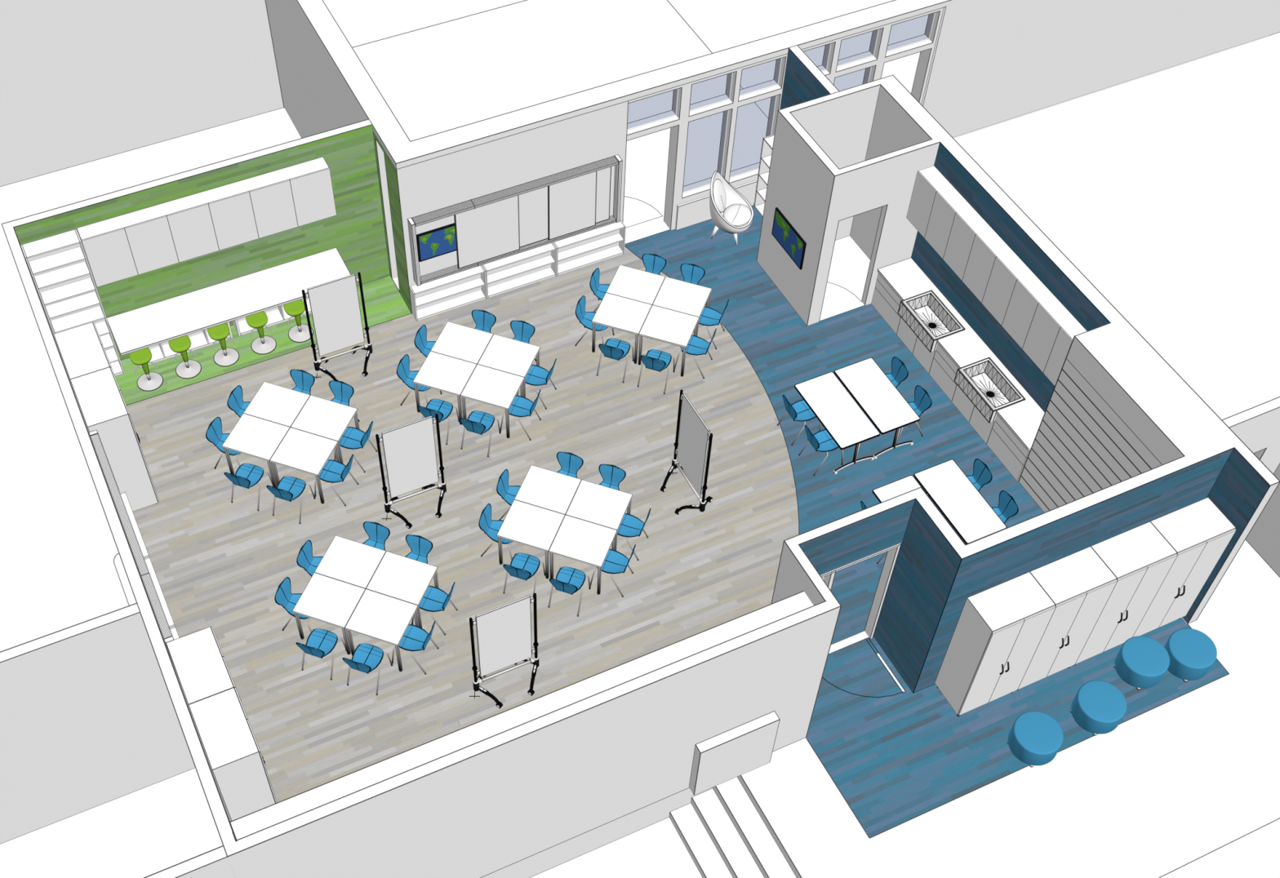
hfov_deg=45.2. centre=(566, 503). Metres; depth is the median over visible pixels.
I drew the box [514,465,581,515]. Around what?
student desk
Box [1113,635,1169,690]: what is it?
pouf
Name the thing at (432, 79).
roof
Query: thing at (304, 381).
chair
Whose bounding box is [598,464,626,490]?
chair
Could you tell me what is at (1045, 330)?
upper cabinet
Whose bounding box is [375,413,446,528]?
whiteboard
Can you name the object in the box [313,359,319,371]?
bracket
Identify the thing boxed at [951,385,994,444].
base cabinet
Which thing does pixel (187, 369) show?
bar stool
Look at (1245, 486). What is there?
wall
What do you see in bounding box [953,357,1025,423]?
sink
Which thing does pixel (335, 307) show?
whiteboard
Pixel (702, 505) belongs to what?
bracket
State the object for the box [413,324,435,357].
chair
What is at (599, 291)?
chair
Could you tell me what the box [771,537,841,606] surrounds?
wall
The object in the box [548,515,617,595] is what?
student desk
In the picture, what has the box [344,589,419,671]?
student desk
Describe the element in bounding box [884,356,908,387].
chair
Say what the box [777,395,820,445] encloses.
chair
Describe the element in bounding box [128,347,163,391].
bar stool
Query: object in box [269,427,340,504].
student desk
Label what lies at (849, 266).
floor
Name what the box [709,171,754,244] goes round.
egg chair
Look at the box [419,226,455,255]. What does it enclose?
picture
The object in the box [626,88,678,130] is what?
window
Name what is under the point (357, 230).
wall
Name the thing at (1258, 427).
wall
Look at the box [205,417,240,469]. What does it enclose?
chair
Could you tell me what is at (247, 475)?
chair
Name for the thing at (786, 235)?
picture
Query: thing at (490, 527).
chair
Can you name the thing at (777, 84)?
window frame
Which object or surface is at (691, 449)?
whiteboard
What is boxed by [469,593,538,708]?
whiteboard
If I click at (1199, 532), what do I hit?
storage cabinet
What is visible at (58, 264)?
bookcase
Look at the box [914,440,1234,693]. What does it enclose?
wall
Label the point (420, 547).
chair
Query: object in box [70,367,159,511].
storage cabinet
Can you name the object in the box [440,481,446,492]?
bracket
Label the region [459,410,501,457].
chair
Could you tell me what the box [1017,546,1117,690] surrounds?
storage cabinet
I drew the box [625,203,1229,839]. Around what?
floor
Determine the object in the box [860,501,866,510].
chair
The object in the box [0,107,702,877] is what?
ground
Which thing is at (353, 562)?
student desk
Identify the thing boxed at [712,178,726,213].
cushion
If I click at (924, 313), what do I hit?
sink
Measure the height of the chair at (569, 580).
0.814 m
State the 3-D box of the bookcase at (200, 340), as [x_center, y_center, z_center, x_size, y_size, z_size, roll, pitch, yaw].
[-6.348,-2.885,25.125,1.591,0.953,0.290,-20,55,-15]
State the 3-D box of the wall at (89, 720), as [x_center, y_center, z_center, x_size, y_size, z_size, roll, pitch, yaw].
[-18.631,7.405,16.132,29.749,3.920,0.150,-20,55,-15]
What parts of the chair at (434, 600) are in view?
seat, leg, backrest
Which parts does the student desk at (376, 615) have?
leg, leg, leg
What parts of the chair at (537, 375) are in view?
seat, leg, backrest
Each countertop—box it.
[106,247,351,355]
[876,257,1044,451]
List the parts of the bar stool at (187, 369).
seat, post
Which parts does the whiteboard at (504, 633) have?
post, arm, board panel, arm, post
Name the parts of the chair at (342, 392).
seat, backrest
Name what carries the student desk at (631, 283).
on the floor at (220, 564)
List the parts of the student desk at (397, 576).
leg, leg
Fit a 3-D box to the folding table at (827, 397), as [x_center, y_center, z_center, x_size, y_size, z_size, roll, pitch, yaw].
[4.209,-1.239,24.070,0.757,0.734,1.432,-20,55,-15]
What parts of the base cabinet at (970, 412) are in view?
door, door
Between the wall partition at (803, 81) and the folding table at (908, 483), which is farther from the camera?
the wall partition at (803, 81)
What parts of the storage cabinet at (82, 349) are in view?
door, door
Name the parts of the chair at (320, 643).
leg, backrest, seat, leg, leg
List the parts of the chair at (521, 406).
leg, seat, leg, backrest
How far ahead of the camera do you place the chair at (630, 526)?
22.73 m
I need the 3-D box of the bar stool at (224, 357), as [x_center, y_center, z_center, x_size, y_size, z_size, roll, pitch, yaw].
[-5.622,-2.616,25.099,0.424,0.676,0.424,-20,55,-15]
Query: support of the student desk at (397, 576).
on the floor at (220, 564)
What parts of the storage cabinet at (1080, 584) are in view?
door, handle, handle, door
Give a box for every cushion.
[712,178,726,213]
[723,203,751,226]
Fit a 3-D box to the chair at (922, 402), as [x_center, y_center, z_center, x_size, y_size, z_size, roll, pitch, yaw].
[5.351,-1.399,24.152,0.574,0.814,0.478,-20,55,-15]
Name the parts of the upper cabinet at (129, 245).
door, door, door, door, door, door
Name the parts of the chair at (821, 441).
leg, backrest, leg, seat, leg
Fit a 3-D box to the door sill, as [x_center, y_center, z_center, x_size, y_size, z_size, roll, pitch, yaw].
[3.869,2.060,21.999,1.037,0.008,0.130,-20,55,-15]
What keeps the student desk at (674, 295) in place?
on the floor at (220, 564)
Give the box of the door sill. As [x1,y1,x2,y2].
[828,631,868,654]
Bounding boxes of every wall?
[0,0,284,186]
[0,603,195,844]
[1,119,390,360]
[1,222,249,877]
[142,591,840,877]
[266,0,411,313]
[387,100,628,314]
[756,75,939,326]
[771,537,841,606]
[783,487,925,635]
[873,487,972,693]
[880,75,1279,624]
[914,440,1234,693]
[923,0,1279,137]
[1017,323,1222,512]
[1222,396,1279,473]
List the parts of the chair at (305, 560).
backrest, seat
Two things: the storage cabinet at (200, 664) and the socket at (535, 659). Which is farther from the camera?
the socket at (535, 659)
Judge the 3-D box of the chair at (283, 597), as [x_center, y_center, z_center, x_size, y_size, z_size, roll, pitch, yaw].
[-3.788,1.486,21.883,0.574,0.814,0.479,16,54,12]
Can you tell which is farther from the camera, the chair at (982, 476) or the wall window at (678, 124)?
the wall window at (678, 124)
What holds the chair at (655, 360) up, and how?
on the floor at (220, 564)
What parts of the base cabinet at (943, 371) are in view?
drawer, drawer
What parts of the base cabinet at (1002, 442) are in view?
drawer, drawer, drawer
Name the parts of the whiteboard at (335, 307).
post, arm, board panel, post, arm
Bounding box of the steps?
[669,775,802,877]
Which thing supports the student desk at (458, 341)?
on the floor at (220, 564)
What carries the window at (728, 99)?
attached to the wall window at (678, 124)
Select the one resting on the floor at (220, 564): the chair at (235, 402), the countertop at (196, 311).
the chair at (235, 402)
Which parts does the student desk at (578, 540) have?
leg, leg, leg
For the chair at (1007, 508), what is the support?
on the floor at (895, 760)
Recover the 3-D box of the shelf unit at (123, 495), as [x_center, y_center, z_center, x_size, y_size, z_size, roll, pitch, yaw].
[-6.381,0.524,22.708,0.190,0.645,1.310,-20,55,-15]
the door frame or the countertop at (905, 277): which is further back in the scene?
the countertop at (905, 277)
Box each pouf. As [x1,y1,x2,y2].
[1007,711,1063,767]
[1070,680,1126,736]
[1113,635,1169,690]
[1164,628,1217,682]
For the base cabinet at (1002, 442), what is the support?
on the floor at (895, 760)
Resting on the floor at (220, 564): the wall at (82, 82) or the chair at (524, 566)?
the chair at (524, 566)
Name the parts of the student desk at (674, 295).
leg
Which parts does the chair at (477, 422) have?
leg, backrest, seat, leg, leg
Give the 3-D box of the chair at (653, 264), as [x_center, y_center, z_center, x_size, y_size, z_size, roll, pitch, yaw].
[1.388,-3.716,25.902,0.479,0.814,0.574,16,54,12]
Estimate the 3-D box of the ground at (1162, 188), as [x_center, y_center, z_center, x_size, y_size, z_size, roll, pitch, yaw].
[15.850,1.323,23.065,40.125,0.653,70.000,-20,55,-15]
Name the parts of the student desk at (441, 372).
leg, leg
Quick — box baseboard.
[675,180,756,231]
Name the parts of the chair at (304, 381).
seat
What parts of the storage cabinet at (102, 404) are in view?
door, door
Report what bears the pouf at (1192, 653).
on the floor at (895, 760)
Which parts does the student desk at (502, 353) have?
leg, leg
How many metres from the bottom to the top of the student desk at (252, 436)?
0.735 m
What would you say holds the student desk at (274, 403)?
on the floor at (220, 564)
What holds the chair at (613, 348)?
on the floor at (220, 564)
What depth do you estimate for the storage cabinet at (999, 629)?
20.15 m
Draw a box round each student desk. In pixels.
[222,413,290,488]
[243,381,310,426]
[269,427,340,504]
[290,395,359,463]
[292,573,365,654]
[314,535,386,588]
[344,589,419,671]
[365,551,438,628]
[413,351,476,425]
[431,321,493,364]
[460,364,524,438]
[477,333,540,397]
[496,499,564,578]
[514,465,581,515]
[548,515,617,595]
[565,480,632,551]
[591,293,652,364]
[605,264,665,304]
[638,305,699,377]
[652,276,711,336]
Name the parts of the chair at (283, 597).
backrest, leg, seat, leg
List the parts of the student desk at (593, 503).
leg, leg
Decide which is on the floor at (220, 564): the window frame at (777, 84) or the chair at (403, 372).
the chair at (403, 372)
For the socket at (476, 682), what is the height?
0.221 m
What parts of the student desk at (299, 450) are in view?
leg, leg, leg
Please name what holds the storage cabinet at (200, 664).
on the floor at (220, 564)
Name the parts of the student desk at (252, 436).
leg, leg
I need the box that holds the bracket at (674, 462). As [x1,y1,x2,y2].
[671,457,677,469]
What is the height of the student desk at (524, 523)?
0.735 m
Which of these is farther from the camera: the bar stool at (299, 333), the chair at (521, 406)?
the bar stool at (299, 333)
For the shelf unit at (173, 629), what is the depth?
21.33 m
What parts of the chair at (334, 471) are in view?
leg, seat, leg, backrest, leg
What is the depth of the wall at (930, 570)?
20.27 m
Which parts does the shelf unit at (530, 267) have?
panel, panel, panel, shelf, panel, panel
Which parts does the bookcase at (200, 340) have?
panel, panel, panel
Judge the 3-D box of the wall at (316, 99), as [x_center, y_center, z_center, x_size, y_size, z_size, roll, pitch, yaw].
[-7.165,-12.062,31.180,0.394,3.914,22.304,-20,55,-15]
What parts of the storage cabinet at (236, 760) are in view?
door, door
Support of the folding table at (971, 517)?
on the floor at (895, 760)
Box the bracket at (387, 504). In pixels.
[384,501,390,513]
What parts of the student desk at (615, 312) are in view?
leg, leg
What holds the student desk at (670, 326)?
on the floor at (220, 564)
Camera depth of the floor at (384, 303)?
25.47 m
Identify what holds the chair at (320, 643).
on the floor at (220, 564)
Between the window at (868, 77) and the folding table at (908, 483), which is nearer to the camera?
the folding table at (908, 483)
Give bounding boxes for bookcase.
[20,229,124,376]
[139,322,233,367]
[232,297,311,336]
[753,133,774,217]
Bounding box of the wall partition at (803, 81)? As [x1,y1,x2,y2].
[779,45,839,109]
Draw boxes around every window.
[626,6,946,231]
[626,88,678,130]
[682,110,728,193]
[689,72,733,111]
[729,95,777,178]
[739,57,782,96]
[820,44,831,71]
[836,29,879,67]
[866,66,871,82]
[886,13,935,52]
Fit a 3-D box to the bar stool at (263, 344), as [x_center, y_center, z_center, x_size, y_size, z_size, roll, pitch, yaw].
[-5.037,-2.832,25.268,0.424,0.676,0.424,-20,55,-15]
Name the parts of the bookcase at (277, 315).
panel, panel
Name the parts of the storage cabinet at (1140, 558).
door, handle, handle, door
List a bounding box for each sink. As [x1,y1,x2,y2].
[897,289,965,352]
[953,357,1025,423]
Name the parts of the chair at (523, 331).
seat, backrest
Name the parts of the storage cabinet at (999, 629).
door, handle, handle, door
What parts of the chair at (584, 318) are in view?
backrest, leg, seat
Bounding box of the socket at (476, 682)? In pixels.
[472,680,479,691]
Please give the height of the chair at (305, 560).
0.814 m
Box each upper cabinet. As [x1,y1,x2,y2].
[76,156,336,287]
[906,165,1087,386]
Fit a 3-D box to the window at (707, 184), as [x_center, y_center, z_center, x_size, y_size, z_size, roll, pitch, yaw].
[2.345,-6.053,26.308,0.832,1.653,0.030,-20,55,-15]
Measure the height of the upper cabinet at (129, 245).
0.960 m
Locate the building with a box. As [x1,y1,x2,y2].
[1245,463,1279,577]
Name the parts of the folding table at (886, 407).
leg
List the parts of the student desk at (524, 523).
leg, leg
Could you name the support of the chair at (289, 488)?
on the floor at (220, 564)
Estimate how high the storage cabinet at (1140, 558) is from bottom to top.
2.215 m
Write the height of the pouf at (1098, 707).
0.412 m
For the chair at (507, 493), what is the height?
0.814 m
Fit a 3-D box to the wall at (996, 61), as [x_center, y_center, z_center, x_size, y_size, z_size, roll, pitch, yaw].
[26.546,-15.021,33.260,44.519,3.144,0.224,-20,55,-15]
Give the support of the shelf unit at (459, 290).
on the floor at (220, 564)
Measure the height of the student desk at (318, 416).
0.735 m
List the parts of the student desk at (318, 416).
leg, leg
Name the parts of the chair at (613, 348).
leg, backrest, seat, leg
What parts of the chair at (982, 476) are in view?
seat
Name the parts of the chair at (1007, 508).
seat, backrest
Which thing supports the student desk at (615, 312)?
on the floor at (220, 564)
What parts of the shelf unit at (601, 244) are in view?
panel, panel, panel, shelf, panel, panel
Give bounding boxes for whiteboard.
[302,271,373,381]
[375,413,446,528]
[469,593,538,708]
[660,389,712,515]
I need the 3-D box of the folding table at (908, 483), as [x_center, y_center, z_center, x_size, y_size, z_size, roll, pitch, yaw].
[5.183,0.418,22.807,0.757,0.734,1.432,-20,55,-15]
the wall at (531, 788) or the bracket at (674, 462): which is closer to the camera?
the wall at (531, 788)
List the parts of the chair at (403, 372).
backrest, leg, seat, leg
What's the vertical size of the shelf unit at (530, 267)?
0.645 m
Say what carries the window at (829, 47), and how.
attached to the wall window at (678, 124)
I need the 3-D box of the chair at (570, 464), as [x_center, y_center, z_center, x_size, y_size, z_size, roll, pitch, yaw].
[-0.035,-0.298,23.274,0.479,0.814,0.574,16,54,12]
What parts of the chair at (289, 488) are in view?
leg, backrest, seat, leg, leg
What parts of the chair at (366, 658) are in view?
leg, backrest, seat, leg, leg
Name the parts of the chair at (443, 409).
backrest, seat, leg, leg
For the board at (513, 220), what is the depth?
25.31 m
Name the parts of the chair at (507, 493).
backrest, leg, seat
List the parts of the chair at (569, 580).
leg, backrest, seat, leg, leg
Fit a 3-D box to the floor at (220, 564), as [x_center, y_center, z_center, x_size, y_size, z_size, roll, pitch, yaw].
[2.246,-7.021,28.954,24.120,0.017,23.985,-20,55,-15]
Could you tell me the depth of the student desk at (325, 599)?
21.57 m
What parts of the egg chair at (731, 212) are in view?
leg, leg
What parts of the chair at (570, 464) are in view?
seat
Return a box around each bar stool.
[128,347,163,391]
[168,335,201,379]
[207,323,239,367]
[245,311,276,355]
[283,299,313,342]
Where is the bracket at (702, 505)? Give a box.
[699,500,705,511]
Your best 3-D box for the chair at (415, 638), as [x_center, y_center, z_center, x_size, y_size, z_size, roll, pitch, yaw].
[-2.138,1.935,21.550,0.574,0.814,0.478,16,54,12]
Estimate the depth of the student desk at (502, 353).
24.43 m
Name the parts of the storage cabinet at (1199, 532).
door, handle, handle, door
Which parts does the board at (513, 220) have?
frame post, sliding panel, rail, rail, sliding panel, sliding panel, sliding panel, frame post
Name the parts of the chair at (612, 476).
seat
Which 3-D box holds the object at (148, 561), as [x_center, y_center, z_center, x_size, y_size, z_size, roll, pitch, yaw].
[-5.826,1.468,21.988,0.190,0.645,1.308,-20,55,-15]
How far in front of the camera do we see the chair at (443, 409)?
24.10 m
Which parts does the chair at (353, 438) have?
seat, leg, backrest, leg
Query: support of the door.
attached to the door frame
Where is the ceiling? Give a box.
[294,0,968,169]
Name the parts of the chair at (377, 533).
seat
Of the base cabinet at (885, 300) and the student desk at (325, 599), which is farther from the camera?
the base cabinet at (885, 300)
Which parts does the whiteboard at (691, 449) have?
arm, post, arm, board panel, post, arm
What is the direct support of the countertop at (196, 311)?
on the bookcase at (277, 315)
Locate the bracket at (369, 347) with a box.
[366,342,373,354]
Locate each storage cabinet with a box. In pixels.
[53,322,122,394]
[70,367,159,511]
[165,626,241,704]
[188,687,276,821]
[934,572,1055,716]
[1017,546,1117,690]
[1073,521,1177,666]
[1132,497,1236,637]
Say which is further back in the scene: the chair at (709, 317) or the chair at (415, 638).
the chair at (709, 317)
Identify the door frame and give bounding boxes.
[820,543,901,639]
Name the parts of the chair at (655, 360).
leg, backrest, seat, leg, leg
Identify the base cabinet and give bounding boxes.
[871,273,901,333]
[896,317,935,373]
[928,343,958,401]
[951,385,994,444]
[986,414,1030,481]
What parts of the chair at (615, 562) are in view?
leg, seat, leg, backrest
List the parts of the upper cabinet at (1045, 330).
door, door, door, door, door, door, door, door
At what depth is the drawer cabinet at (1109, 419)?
21.27 m
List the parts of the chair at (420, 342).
backrest, seat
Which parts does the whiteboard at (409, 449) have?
post, arm, board panel, arm, post, arm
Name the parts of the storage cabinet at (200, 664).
door, door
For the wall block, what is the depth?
20.05 m
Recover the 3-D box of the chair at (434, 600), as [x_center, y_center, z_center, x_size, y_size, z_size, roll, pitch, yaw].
[-1.896,1.413,21.951,0.574,0.814,0.478,16,54,12]
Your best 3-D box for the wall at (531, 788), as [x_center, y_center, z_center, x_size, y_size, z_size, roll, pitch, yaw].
[-13.770,8.470,15.347,37.436,3.920,0.573,-20,55,-15]
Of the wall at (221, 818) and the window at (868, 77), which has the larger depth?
the window at (868, 77)
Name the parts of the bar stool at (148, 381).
seat, post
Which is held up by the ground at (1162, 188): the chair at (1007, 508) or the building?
the building
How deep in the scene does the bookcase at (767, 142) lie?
27.03 m
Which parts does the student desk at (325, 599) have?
leg, leg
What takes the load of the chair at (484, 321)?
on the floor at (220, 564)
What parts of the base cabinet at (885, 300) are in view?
drawer, drawer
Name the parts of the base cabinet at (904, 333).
door, door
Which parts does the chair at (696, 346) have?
leg, seat, leg, backrest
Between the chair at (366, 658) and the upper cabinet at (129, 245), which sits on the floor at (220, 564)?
the chair at (366, 658)
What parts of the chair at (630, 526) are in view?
seat, leg, backrest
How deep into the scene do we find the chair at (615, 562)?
22.33 m
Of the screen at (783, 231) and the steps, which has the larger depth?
the screen at (783, 231)
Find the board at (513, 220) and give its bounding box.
[407,154,622,286]
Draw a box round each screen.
[416,222,456,262]
[771,207,806,270]
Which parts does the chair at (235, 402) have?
backrest, seat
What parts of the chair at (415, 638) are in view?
leg, seat, leg, backrest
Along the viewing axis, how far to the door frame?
20.91 m
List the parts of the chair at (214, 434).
backrest, leg, seat, leg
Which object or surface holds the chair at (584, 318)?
on the floor at (220, 564)
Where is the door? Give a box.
[822,638,906,697]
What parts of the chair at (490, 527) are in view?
backrest, leg, seat, leg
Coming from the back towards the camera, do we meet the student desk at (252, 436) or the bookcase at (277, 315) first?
the bookcase at (277, 315)
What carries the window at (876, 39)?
attached to the wall window at (678, 124)
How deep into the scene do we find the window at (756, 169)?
26.69 m
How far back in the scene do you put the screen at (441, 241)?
24.91 m
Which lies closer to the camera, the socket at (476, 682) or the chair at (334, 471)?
the socket at (476, 682)
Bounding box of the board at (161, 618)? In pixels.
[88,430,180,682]
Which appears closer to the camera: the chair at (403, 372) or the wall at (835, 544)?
the wall at (835, 544)
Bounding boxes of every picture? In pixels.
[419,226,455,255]
[775,211,803,257]
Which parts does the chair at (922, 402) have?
leg, seat, leg, backrest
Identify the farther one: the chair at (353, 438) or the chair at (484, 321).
the chair at (484, 321)
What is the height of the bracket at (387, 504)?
0.221 m
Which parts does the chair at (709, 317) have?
seat, leg, backrest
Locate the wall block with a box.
[688,711,780,795]
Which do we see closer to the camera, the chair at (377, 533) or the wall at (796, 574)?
the wall at (796, 574)
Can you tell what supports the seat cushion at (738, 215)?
on the egg chair at (731, 212)
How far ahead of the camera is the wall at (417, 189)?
24.45 m
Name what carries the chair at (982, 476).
on the floor at (895, 760)
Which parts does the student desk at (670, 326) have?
leg, leg, leg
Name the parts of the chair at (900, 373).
seat, backrest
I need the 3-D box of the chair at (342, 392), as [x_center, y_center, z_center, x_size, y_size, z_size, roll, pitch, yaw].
[-3.612,-1.443,24.128,0.479,0.814,0.574,16,54,12]
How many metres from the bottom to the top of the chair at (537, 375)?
0.814 m
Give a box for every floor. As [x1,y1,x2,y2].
[115,275,411,405]
[126,14,1270,819]
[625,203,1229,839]
[819,235,870,321]
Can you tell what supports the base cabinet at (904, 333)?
on the floor at (895, 760)
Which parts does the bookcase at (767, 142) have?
panel, shelf, shelf, shelf, panel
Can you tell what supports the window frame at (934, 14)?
attached to the wall window at (678, 124)
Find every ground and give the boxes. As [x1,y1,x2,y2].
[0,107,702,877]
[398,32,1279,877]
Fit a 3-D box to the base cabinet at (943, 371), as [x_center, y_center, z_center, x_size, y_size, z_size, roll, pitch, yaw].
[6.384,-2.223,24.813,0.630,0.774,0.665,-20,55,-15]
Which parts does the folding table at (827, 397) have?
leg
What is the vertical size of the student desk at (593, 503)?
0.735 m
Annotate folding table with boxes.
[794,371,879,475]
[834,357,919,459]
[871,475,965,544]
[913,459,1007,544]
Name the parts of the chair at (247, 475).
leg, backrest, seat, leg, leg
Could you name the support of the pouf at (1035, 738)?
on the floor at (895, 760)
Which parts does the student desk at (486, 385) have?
leg, leg, leg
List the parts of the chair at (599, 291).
backrest, seat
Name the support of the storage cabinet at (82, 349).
on the floor at (220, 564)
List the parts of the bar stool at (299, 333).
seat, post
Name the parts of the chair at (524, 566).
leg, backrest, seat, leg, leg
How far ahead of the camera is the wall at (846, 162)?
24.69 m
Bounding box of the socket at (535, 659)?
[533,656,538,667]
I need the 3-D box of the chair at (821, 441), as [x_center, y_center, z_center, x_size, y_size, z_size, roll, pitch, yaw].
[3.977,-0.921,23.777,0.574,0.814,0.478,-20,55,-15]
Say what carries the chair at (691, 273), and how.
on the floor at (220, 564)
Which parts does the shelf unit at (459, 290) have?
panel, panel, panel, shelf, panel, panel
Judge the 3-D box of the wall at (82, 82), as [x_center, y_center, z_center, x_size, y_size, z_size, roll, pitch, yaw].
[-27.285,-5.023,22.127,45.492,9.900,5.346,-20,55,-15]
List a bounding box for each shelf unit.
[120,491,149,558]
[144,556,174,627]
[169,626,179,639]
[408,265,487,321]
[482,243,556,298]
[552,219,626,275]
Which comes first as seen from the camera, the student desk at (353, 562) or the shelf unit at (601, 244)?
the student desk at (353, 562)
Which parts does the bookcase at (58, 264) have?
panel, panel, shelf, shelf, shelf, panel, shelf, shelf, panel, shelf, shelf, shelf, panel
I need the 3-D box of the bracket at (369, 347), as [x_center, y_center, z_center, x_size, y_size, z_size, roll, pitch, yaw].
[-3.228,-2.544,25.138,0.083,0.221,0.083,-20,55,-15]
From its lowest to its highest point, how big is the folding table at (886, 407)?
0.734 m
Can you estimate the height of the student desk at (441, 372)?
0.735 m
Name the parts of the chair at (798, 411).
leg, backrest, leg, seat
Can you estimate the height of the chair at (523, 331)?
0.814 m
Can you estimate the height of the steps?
0.658 m
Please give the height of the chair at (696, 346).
0.814 m
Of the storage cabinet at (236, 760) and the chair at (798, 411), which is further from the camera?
the chair at (798, 411)
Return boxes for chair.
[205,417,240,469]
[223,463,272,511]
[226,385,250,417]
[266,475,315,524]
[274,577,311,632]
[289,369,315,395]
[295,628,346,680]
[296,540,323,577]
[314,454,358,506]
[328,380,359,422]
[333,421,377,473]
[342,643,392,695]
[363,521,390,551]
[391,621,439,675]
[396,354,442,405]
[405,534,433,564]
[411,582,457,635]
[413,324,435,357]
[417,399,459,444]
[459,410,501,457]
[471,310,496,333]
[478,503,513,560]
[496,469,520,519]
[500,389,541,440]
[502,552,545,594]
[510,320,536,361]
[516,358,556,409]
[547,566,591,617]
[556,452,583,478]
[574,295,614,346]
[589,267,609,311]
[590,544,635,597]
[596,337,634,382]
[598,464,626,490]
[617,508,651,560]
[637,349,675,394]
[641,253,666,275]
[674,328,716,378]
[680,263,705,284]
[698,299,728,349]
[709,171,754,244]
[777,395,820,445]
[798,425,843,475]
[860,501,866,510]
[876,551,887,564]
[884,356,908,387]
[896,385,932,444]
[966,458,992,491]
[991,490,1018,524]

